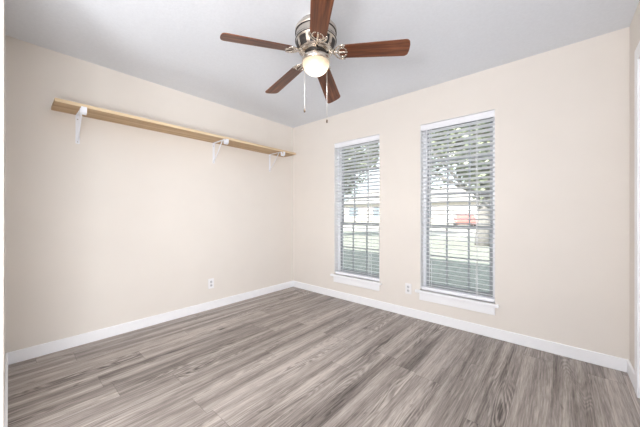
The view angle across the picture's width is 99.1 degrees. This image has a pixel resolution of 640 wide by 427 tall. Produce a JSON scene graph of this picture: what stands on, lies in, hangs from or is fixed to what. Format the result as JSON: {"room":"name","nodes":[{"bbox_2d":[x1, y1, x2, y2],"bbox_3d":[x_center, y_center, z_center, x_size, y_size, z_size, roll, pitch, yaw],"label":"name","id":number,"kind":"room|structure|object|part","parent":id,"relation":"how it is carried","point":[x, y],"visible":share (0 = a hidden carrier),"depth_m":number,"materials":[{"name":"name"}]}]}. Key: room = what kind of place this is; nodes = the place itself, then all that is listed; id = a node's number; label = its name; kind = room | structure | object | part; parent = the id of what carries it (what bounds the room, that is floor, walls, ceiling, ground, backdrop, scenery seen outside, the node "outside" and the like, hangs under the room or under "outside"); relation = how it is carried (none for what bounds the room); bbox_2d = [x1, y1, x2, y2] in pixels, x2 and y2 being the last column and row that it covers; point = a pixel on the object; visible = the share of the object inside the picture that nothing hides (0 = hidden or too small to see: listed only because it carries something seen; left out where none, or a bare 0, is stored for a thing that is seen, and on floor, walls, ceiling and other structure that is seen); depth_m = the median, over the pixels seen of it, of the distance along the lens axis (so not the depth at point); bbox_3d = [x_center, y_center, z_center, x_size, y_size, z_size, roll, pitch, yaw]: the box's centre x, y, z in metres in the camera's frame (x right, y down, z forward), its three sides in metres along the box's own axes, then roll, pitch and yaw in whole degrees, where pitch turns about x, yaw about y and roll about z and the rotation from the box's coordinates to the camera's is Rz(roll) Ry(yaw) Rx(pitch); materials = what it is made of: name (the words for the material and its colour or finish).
{"room":"empty bedroom","nodes":[
{"label":"empty bedroom","id":0,"kind":"room"},
{"bbox_2d":[0,0,4,426],"bbox_3d":[-1.939,-0.098,1.603,1.120,2.440,0.110,0,0,41],"label":"wall","id":1,"kind":"structure","parent":0,"point":[2,2],"depth_m":1.27,"materials":[{"name":"beige paint"}]},
{"bbox_2d":[4,353,7,426],"bbox_3d":[-1.894,1.076,1.645,1.107,0.092,0.013,0,0,41],"label":"baseboard","id":2,"kind":"structure","parent":1,"relation":"attached to","point":[6,354],"depth_m":1.55,"materials":[{"name":"white paint"}]},
{"bbox_2d":[5,35,292,353],"bbox_3d":[-2.369,-0.098,2.054,0.120,2.440,6.200,0,0,41],"label":"wall","id":3,"kind":"structure","parent":0,"point":[122,224],"depth_m":2.54,"materials":[{"name":"beige paint"}]},
{"bbox_2d":[75,106,86,143],"bbox_3d":[-1.943,-0.713,2.213,0.310,0.240,0.034,0,0,41],"label":"shelf bracket","id":4,"kind":"object","parent":3,"relation":"attached to","point":[83,110],"visible":1,"depth_m":2.30,"materials":[{"name":"white metal"}]},
{"bbox_3d":[-2.058,-0.713,2.314,0.003,0.238,0.026,0,0,41],"label":"wall leg","id":5,"kind":"part","parent":4,"relation":"part of","materials":[{"name":"white metal"}]},
{"bbox_2d":[8,281,292,364],"bbox_3d":[-1.363,1.076,3.100,0.013,0.092,2.901,0,0,41],"label":"baseboard","id":6,"kind":"structure","parent":3,"relation":"attached to","point":[28,353],"depth_m":2.57,"materials":[{"name":"white paint"}]},
{"bbox_2d":[51,98,295,156],"bbox_3d":[-1.252,-0.846,3.031,0.269,0.025,2.460,0,0,41],"label":"closet shelf","id":7,"kind":"object","parent":3,"relation":"attached to","point":[60,105],"visible":0.99,"depth_m":2.61,"materials":[{"name":"brown wood"}]},
{"bbox_2d":[208,278,213,288],"bbox_3d":[-1.278,0.822,3.200,0.009,0.116,0.071,0,0,41],"label":"wall outlet","id":8,"kind":"object","parent":3,"relation":"attached to","point":[210,281],"visible":1,"depth_m":3.19,"materials":[{"name":"white plastic"}]},
{"bbox_2d":[213,139,228,162],"bbox_3d":[-1.143,-0.713,3.125,0.310,0.240,0.034,0,0,41],"label":"shelf bracket","id":9,"kind":"object","parent":3,"relation":"attached to","point":[226,141],"visible":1,"depth_m":3.17,"materials":[{"name":"white metal"}]},
{"bbox_3d":[-1.259,-0.713,3.227,0.003,0.238,0.026,0,0,41],"label":"wall leg","id":10,"kind":"part","parent":9,"relation":"part of","materials":[{"name":"white metal"}]},
{"bbox_2d":[269,152,284,171],"bbox_3d":[-0.595,-0.713,3.751,0.310,0.240,0.034,0,0,41],"label":"shelf bracket","id":11,"kind":"object","parent":3,"relation":"attached to","point":[283,153],"visible":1,"depth_m":3.83,"materials":[{"name":"white metal"}]},
{"bbox_3d":[-0.710,-0.713,3.852,0.003,0.238,0.026,0,0,41],"label":"wall leg","id":12,"kind":"part","parent":11,"relation":"part of","materials":[{"name":"white metal"}]},
{"bbox_2d":[5,0,638,127],"bbox_3d":[-1.027,-1.358,0.878,3.689,0.080,6.200,0,0,41],"label":"ceiling","id":13,"kind":"structure","parent":0,"point":[177,45],"depth_m":2.03,"materials":[{"name":"white paint"}]},
{"bbox_2d":[220,0,409,122],"bbox_3d":[-0.059,-0.986,1.931,1.181,0.664,1.168,0,0,41],"label":"ceiling fan","id":14,"kind":"object","parent":13,"relation":"hanging from","point":[315,33],"visible":1,"depth_m":1.83,"materials":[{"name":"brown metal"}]},
{"bbox_3d":[-0.392,-1.093,1.747,0.469,0.006,0.134,-5,16,-24],"label":"blade","id":15,"kind":"part","parent":14,"relation":"part of","materials":[{"name":"brown wood"}]},
{"bbox_3d":[-0.285,-1.081,2.215,0.134,0.006,0.469,-18,6,-40],"label":"blade","id":16,"kind":"part","parent":14,"relation":"part of","materials":[{"name":"brown wood"}]},
{"bbox_3d":[-0.112,-0.925,1.971,0.004,0.334,0.004,0,0,41],"label":"pull chain","id":17,"kind":"part","parent":14,"relation":"part of","materials":[{"name":"silver metal"}]},
{"bbox_3d":[-0.029,-1.017,1.911,0.187,0.094,0.187,0,0,41],"label":"glass globe","id":18,"kind":"part","parent":14,"relation":"part of","materials":[{"name":"white glass"}]},
{"bbox_3d":[0.006,-1.136,1.514,0.134,0.006,0.469,14,-3,-4],"label":"blade","id":19,"kind":"part","parent":14,"relation":"part of","materials":[{"name":"brown wood"}]},
{"bbox_3d":[0.073,-1.071,2.294,0.134,0.006,0.469,-24,-13,10],"label":"blade","id":20,"kind":"part","parent":14,"relation":"part of","materials":[{"name":"brown wood"}]},
{"bbox_3d":[0.366,-1.113,1.851,0.469,0.006,0.134,2,-14,9],"label":"blade","id":21,"kind":"part","parent":14,"relation":"part of","materials":[{"name":"brown wood"}]},
{"bbox_2d":[8,287,639,426],"bbox_3d":[-1.027,1.162,0.878,3.689,0.080,6.200,0,0,41],"label":"floor","id":22,"kind":"structure","parent":0,"point":[292,356],"depth_m":1.89,"materials":[{"name":"grey laminate"}]},
{"bbox_2d":[293,27,629,359],"bbox_3d":[0.951,-0.098,3.134,3.449,2.440,0.200,0,0,41],"label":"wall","id":23,"kind":"structure","parent":0,"point":[562,114],"depth_m":2.28,"materials":[{"name":"beige paint"}]},
{"bbox_2d":[330,134,381,290],"bbox_3d":[0.485,-0.015,3.496,0.755,1.858,0.199,0,0,41],"label":"window","id":24,"kind":"structure","parent":23,"relation":"in","point":[358,282],"depth_m":3.61,"materials":[{"name":"white paint"}]},
{"bbox_2d":[335,135,379,281],"bbox_3d":[0.468,-0.064,3.464,0.670,1.747,0.074,0,0,41],"label":"window blind","id":25,"kind":"object","parent":24,"relation":"attached to","point":[376,137],"visible":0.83,"depth_m":3.46,"materials":[{"name":"white plastic"}]},
{"bbox_3d":[0.289,-0.054,3.632,0.004,1.687,0.058,0,0,41],"label":"ladder cord","id":26,"kind":"part","parent":25,"relation":"part of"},
{"bbox_3d":[0.473,0.792,3.470,0.666,0.034,0.050,0,0,41],"label":"rail","id":27,"kind":"part","parent":25,"relation":"part of","materials":[{"name":"white plastic"}]},
{"bbox_3d":[0.530,-0.066,3.536,0.680,1.756,0.080,0,0,41],"label":"frame","id":28,"kind":"part","parent":24,"relation":"part of","materials":[{"name":"white paint"}]},
{"bbox_3d":[0.517,0.450,3.520,0.616,0.661,0.025,0,0,41],"label":"sash","id":29,"kind":"part","parent":24,"relation":"part of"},
{"bbox_3d":[0.538,-0.378,3.545,0.616,1.067,0.025,0,0,41],"label":"sash","id":30,"kind":"part","parent":24,"relation":"part of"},
{"bbox_2d":[342,225,378,272],"bbox_3d":[0.517,0.450,3.520,0.560,0.605,0.014,0,0,41],"label":"grille","id":31,"kind":"object","parent":24,"relation":"attached to","point":[348,270],"depth_m":3.55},
{"bbox_2d":[344,145,378,222],"bbox_3d":[0.538,-0.378,3.545,0.560,1.011,0.014,0,0,41],"label":"grille","id":32,"kind":"object","parent":24,"relation":"attached to","point":[367,198],"depth_m":3.55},
{"bbox_2d":[405,283,411,293],"bbox_3d":[0.966,0.822,2.982,0.071,0.116,0.009,0,0,41],"label":"wall outlet","id":33,"kind":"object","parent":23,"relation":"attached to","point":[408,287],"visible":1,"depth_m":2.98,"materials":[{"name":"white plastic"}]},
{"bbox_2d":[415,109,498,314],"bbox_3d":[1.358,-0.015,2.731,0.753,1.858,0.199,0,0,41],"label":"window","id":34,"kind":"structure","parent":23,"relation":"in","point":[473,305],"depth_m":2.73,"materials":[{"name":"white paint"}]},
{"bbox_3d":[1.411,-0.378,2.779,0.558,1.011,0.004,0,0,41],"label":"pane","id":35,"kind":"part","parent":34,"relation":"part of","materials":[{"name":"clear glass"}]},
{"bbox_2d":[421,110,494,302],"bbox_3d":[1.341,-0.064,2.699,0.668,1.747,0.074,0,0,41],"label":"window blind","id":36,"kind":"object","parent":34,"relation":"attached to","point":[475,117],"visible":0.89,"depth_m":2.69,"materials":[{"name":"white plastic"}]},
{"bbox_3d":[1.163,-0.054,2.866,0.004,1.687,0.058,0,0,41],"label":"ladder cord","id":37,"kind":"part","parent":36,"relation":"part of","materials":[{"name":"white fabric"}]},
{"bbox_3d":[1.346,0.792,2.705,0.664,0.034,0.050,0,0,41],"label":"rail","id":38,"kind":"part","parent":36,"relation":"part of","materials":[{"name":"white plastic"}]},
{"bbox_3d":[1.486,-0.054,2.582,0.004,1.687,0.058,0,0,41],"label":"ladder cord","id":39,"kind":"part","parent":36,"relation":"part of","materials":[{"name":"white fabric"}]},
{"bbox_3d":[1.390,0.450,2.755,0.614,0.661,0.025,0,0,41],"label":"sash","id":40,"kind":"part","parent":34,"relation":"part of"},
{"bbox_2d":[430,228,488,289],"bbox_3d":[1.390,0.450,2.755,0.558,0.605,0.014,0,0,41],"label":"grille","id":41,"kind":"object","parent":34,"relation":"attached to","point":[437,285],"depth_m":2.78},
{"bbox_2d":[430,125,489,225],"bbox_3d":[1.411,-0.378,2.779,0.558,1.011,0.014,0,0,41],"label":"grille","id":42,"kind":"object","parent":34,"relation":"attached to","point":[469,185],"depth_m":2.77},
{"bbox_3d":[1.411,-0.378,2.779,0.614,1.067,0.025,0,0,41],"label":"sash","id":43,"kind":"part","parent":34,"relation":"part of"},
{"bbox_2d":[293,281,626,371],"bbox_3d":[0.881,1.076,3.054,3.423,0.092,0.013,0,0,41],"label":"baseboard","id":44,"kind":"structure","parent":23,"relation":"attached to","point":[604,360],"depth_m":2.47,"materials":[{"name":"white paint"}]},
{"bbox_2d":[630,0,639,368],"bbox_3d":[0.315,-0.098,-0.298,0.120,2.440,6.200,0,0,41],"label":"wall","id":45,"kind":"structure","parent":0,"point":[635,23],"depth_m":1.84,"materials":[{"name":"beige paint"}]},
{"bbox_2d":[627,359,633,386],"bbox_3d":[2.085,1.076,1.821,0.013,0.092,0.280,0,0,41],"label":"baseboard","id":46,"kind":"structure","parent":45,"relation":"attached to","point":[630,370],"depth_m":1.83,"materials":[{"name":"white paint"}]},
{"bbox_2d":[634,41,639,397],"bbox_3d":[1.717,0.050,1.328,0.147,2.145,0.945,0,0,41],"label":"door","id":47,"kind":"structure","parent":45,"relation":"in","point":[637,51],"depth_m":1.66,"materials":[{"name":"white paint"}]},
{"label":"outside","id":48,"kind":"structure","parent":0,"visible":0},
{"bbox_2d":[343,231,488,291],"bbox_3d":[4.599,1.472,9.910,120.000,0.200,14.800,0,0,41],"label":"lawn","id":49,"kind":"structure","parent":48,"point":[437,263],"depth_m":8.13,"materials":[{"name":"green plant"}]},
{"bbox_2d":[344,143,378,202],"bbox_3d":[0.421,-2.238,16.160,6.426,7.448,6.942,0,0,-16],"label":"leafy tree","id":50,"kind":"object","parent":49,"relation":"on","point":[376,143],"visible":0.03,"depth_m":14.38,"materials":[{"name":"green plant"}]},
{"bbox_2d":[432,122,489,245],"bbox_3d":[7.130,-2.275,11.552,7.117,7.524,6.181,0,0,-7],"label":"leafy tree","id":51,"kind":"object","parent":49,"relation":"on","point":[485,151],"visible":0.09,"depth_m":11.28,"materials":[{"name":"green plant"}]},
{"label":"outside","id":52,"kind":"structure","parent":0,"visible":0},
{"bbox_2d":[343,222,475,229],"bbox_3d":[26.947,1.472,35.401,120.000,0.200,37.000,0,0,41],"label":"road","id":53,"kind":"structure","parent":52,"point":[352,222],"depth_m":31.18,"materials":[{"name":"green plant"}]},
{"bbox_2d":[344,187,475,223],"bbox_3d":[14.112,-1.178,41.998,23.200,5.100,9.400,0,0,41],"label":"house","id":54,"kind":"structure","parent":53,"relation":"on","point":[450,190],"depth_m":36.31,"materials":[{"name":"brick"}]},
{"bbox_3d":[17.484,0.247,33.709,3.600,2.150,0.060,0,0,41],"label":"garage door","id":55,"kind":"part","parent":54,"relation":"part of","materials":[{"name":"white"}]},
{"bbox_2d":[453,213,475,225],"bbox_3d":[14.570,0.662,27.506,1.800,1.420,4.289,0,0,22],"label":"car","id":56,"kind":"object","parent":53,"relation":"on","point":[455,216],"visible":0.44,"depth_m":26.24,"materials":[{"name":"red paint"}]},
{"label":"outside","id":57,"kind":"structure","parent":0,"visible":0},
{"bbox_2d":[343,229,474,236],"bbox_3d":[9.873,1.452,15.926,120.000,0.200,1.200,0,0,41],"label":"sidewalk","id":58,"kind":"structure","parent":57,"point":[343,229],"depth_m":17.56,"materials":[{"name":"concrete"}]},
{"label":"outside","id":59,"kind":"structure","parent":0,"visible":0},
{"bbox_2d":[343,226,475,234],"bbox_3d":[12.509,1.522,18.933,120.000,0.200,6.800,0,0,41],"label":"street","id":60,"kind":"structure","parent":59,"point":[355,227],"depth_m":22.81,"materials":[{"name":"grey asphalt"}]}
]}

